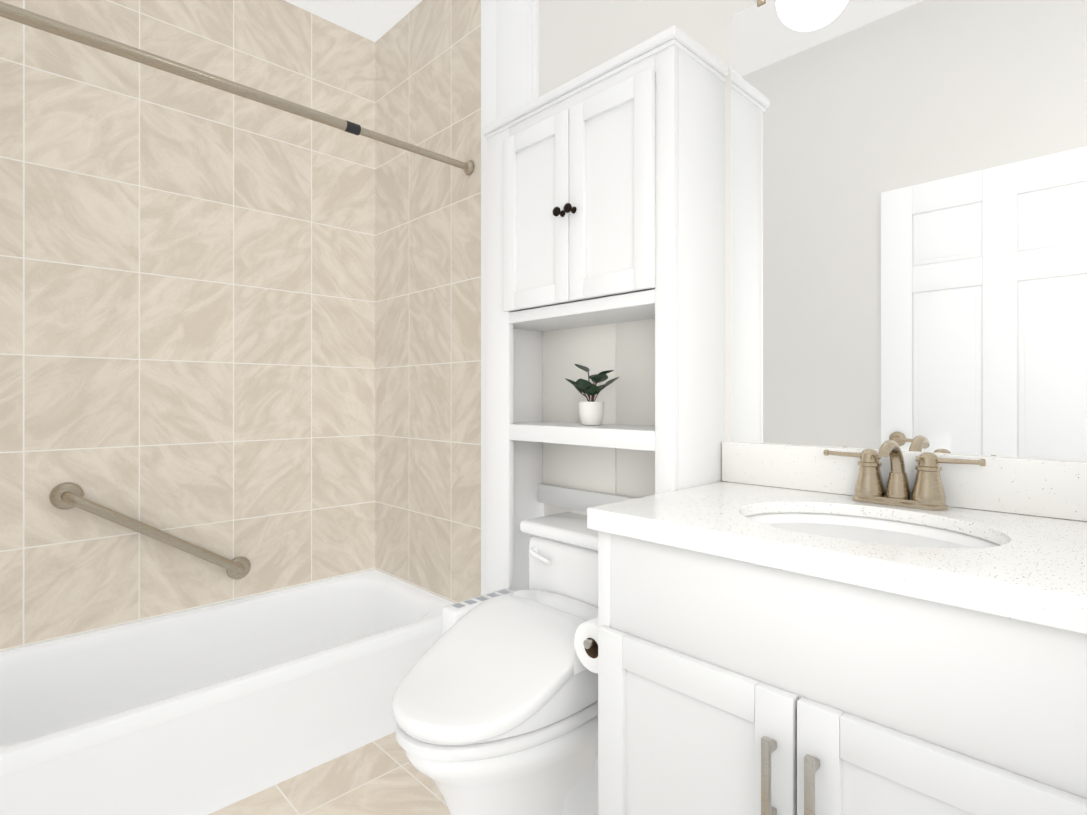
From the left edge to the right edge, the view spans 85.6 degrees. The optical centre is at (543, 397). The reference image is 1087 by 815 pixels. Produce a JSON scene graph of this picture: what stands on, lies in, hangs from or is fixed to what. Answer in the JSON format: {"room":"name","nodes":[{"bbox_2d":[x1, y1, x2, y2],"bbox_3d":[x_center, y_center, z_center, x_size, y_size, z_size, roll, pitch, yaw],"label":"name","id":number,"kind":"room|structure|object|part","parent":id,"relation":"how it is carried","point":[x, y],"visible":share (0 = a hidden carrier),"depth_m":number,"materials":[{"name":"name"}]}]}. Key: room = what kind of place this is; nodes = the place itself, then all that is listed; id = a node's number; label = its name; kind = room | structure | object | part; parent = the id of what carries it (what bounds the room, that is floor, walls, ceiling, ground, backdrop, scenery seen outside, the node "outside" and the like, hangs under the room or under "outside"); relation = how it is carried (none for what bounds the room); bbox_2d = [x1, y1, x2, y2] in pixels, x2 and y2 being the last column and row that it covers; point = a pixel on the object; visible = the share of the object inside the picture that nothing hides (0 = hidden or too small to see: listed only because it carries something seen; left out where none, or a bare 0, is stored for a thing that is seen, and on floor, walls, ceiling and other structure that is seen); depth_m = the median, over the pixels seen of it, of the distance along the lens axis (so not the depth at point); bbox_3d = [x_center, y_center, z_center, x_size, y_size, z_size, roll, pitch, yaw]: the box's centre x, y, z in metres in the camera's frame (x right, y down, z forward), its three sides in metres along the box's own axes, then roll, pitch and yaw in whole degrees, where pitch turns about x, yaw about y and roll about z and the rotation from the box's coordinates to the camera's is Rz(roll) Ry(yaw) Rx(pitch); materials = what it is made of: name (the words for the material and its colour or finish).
{"room":"bathroom","nodes":[
{"label":"bathroom","id":0,"kind":"room"},
{"bbox_2d":[208,732,450,814],"bbox_3d":[-0.085,1.175,0.959,1.720,0.060,3.800,0,0,-44],"label":"floor","id":1,"kind":"structure","parent":0,"point":[382,776],"depth_m":1.71,"materials":[{"name":"tile"}]},
{"bbox_2d":[0,569,453,814],"bbox_3d":[-1.067,0.973,1.972,1.492,0.345,0.751,0,0,-44],"label":"bathtub","id":2,"kind":"object","parent":1,"relation":"on","point":[207,709],"visible":0.83,"depth_m":1.85,"materials":[{"name":"ceramic"}]},
{"bbox_2d":[392,511,597,814],"bbox_3d":[-0.042,0.751,1.462,0.726,0.788,0.492,0,0,-44],"label":"toilet","id":3,"kind":"object","parent":1,"relation":"on","point":[495,705],"visible":0.83,"depth_m":1.30,"materials":[{"name":"ceramic"}]},
{"bbox_3d":[-0.171,0.617,1.632,0.234,0.116,0.067,0,0,-44],"label":"arm","id":4,"kind":"part","parent":3,"relation":"part of"},
{"bbox_3d":[-0.130,0.606,1.348,0.442,0.144,0.392,0,0,-44],"label":"lid","id":5,"kind":"part","parent":3,"relation":"part of","materials":[{"name":"plastic"}]},
{"bbox_3d":[-0.098,0.708,1.379,0.523,0.030,0.386,0,0,-44],"label":"seat","id":6,"kind":"part","parent":3,"relation":"part of","materials":[{"name":"plastic"}]},
{"bbox_3d":[-0.010,0.443,1.647,0.031,0.032,0.094,0,0,-44],"label":"lever","id":7,"kind":"part","parent":3,"relation":"part of","materials":[{"name":"plastic"}]},
{"bbox_3d":[0.158,0.550,1.627,0.210,0.387,0.452,0,0,-44],"label":"tank","id":8,"kind":"part","parent":3,"relation":"part of","materials":[{"name":"ceramic"}]},
{"bbox_2d":[481,25,727,593],"bbox_3d":[0.124,0.155,1.633,0.278,1.980,0.702,0,0,-44],"label":"tall cabinet","id":9,"kind":"object","parent":1,"relation":"on","point":[605,216],"visible":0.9,"depth_m":1.52,"materials":[{"name":"white wood"}]},
{"bbox_2d":[565,364,618,424],"bbox_3d":[0.133,-0.010,1.651,0.150,0.175,0.140,0,0,-44],"label":"plant","id":10,"kind":"object","parent":9,"relation":"on","point":[591,412],"visible":1,"depth_m":1.62,"materials":[{"name":"green plant"}]},
{"bbox_3d":[0.135,0.044,1.652,0.071,0.066,0.071,0,0,-44],"label":"pot","id":11,"kind":"part","parent":10,"relation":"part of","materials":[{"name":"ceramic"}]},
{"bbox_2d":[574,524,1086,814],"bbox_3d":[0.653,0.698,0.891,0.552,0.893,1.334,0,0,-44],"label":"bathroom vanity","id":12,"kind":"object","parent":1,"relation":"on","point":[889,627],"depth_m":0.83,"materials":[{"name":"white wood"}]},
{"bbox_2d":[587,480,1086,623],"bbox_3d":[0.698,0.229,0.861,0.528,0.040,1.226,0,0,-44],"label":"countertop","id":13,"kind":"structure","parent":12,"relation":"on","point":[1038,564],"depth_m":0.87,"materials":[{"name":"white stone"}]},
{"bbox_2d":[742,504,1001,555],"bbox_3d":[0.538,0.304,1.000,0.346,0.146,0.430,0,0,-44],"label":"sink","id":14,"kind":"object","parent":13,"relation":"in","point":[968,541],"depth_m":1.10,"materials":[{"name":"white ceramic"}]},
{"bbox_2d":[826,440,985,511],"bbox_3d":[0.674,0.145,1.132,0.125,0.129,0.266,0,0,-44],"label":"faucet","id":15,"kind":"object","parent":13,"relation":"on","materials":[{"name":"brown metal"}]},
{"bbox_2d":[284,0,421,41],"bbox_3d":[-0.085,-1.706,0.961,1.720,0.060,3.800,0,0,-44],"label":"ceiling","id":16,"kind":"structure","parent":0,"point":[374,20],"depth_m":2.55,"materials":[{"name":"paint"}]},
{"bbox_2d":[539,0,1086,515],"bbox_3d":[0.531,-0.265,1.488,0.100,2.820,3.700,0,0,-44],"label":"wall","id":17,"kind":"structure","parent":0,"point":[577,38],"depth_m":1.69,"materials":[{"name":"paint"}]},
{"bbox_2d":[375,0,480,602],"bbox_3d":[-0.508,-0.264,2.478,0.012,2.820,0.808,0,0,-44],"label":"wall tile","id":18,"kind":"structure","parent":17,"relation":"attached to","point":[427,337],"depth_m":2.43,"materials":[{"name":"beige tile"}]},
{"bbox_2d":[481,0,538,594],"bbox_3d":[-0.128,-0.265,2.076,0.028,2.820,0.298,0,0,-44],"label":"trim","id":19,"kind":"structure","parent":17,"relation":"attached to","point":[509,56],"depth_m":2.10,"materials":[{"name":"white paint"}]},
{"bbox_2d":[722,441,1086,519],"bbox_3d":[0.880,0.160,1.038,0.020,0.100,1.226,0,0,-44],"label":"backsplash","id":20,"kind":"structure","parent":17,"relation":"attached to","point":[1035,487],"depth_m":1.10,"materials":[{"name":"white stone"}]},
{"bbox_2d":[731,0,1086,460],"bbox_3d":[0.890,-0.429,1.037,0.010,1.074,1.204,0,0,-44],"label":"mirror","id":21,"kind":"object","parent":17,"relation":"attached to","point":[908,225],"visible":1,"depth_m":1.19,"materials":[{"name":"clear glass"}]},
{"bbox_3d":[-1.373,-0.265,2.288,1.720,2.820,0.100,0,0,-44],"label":"wall","id":22,"kind":"structure","parent":0,"visible":0},
{"bbox_2d":[0,0,374,650],"bbox_3d":[-1.334,-0.265,2.248,1.520,2.820,0.012,0,0,-44],"label":"wall tile","id":23,"kind":"structure","parent":22,"relation":"attached to","point":[187,310],"depth_m":2.21,"materials":[{"name":"beige tile"}]},
{"bbox_2d":[49,483,250,578],"bbox_3d":[-1.391,0.505,2.140,0.626,0.440,0.062,0,0,-44],"label":"grab rail","id":24,"kind":"object","parent":23,"relation":"attached to","point":[66,495],"visible":1,"depth_m":2.07,"materials":[{"name":"metal"}]},
{"bbox_3d":[-1.590,-0.265,1.429,0.012,2.820,0.808,0,0,-44],"label":"wall tile","id":25,"kind":"structure","parent":0,"visible":0},
{"bbox_2d":[0,1,473,174],"bbox_3d":[-0.816,-0.875,1.714,1.494,0.054,0.054,0,0,-44],"label":"shower curtain rod","id":26,"kind":"object","parent":25,"relation":"attached to","point":[49,25],"visible":1,"depth_m":1.59,"materials":[{"name":"metal"}]}
]}

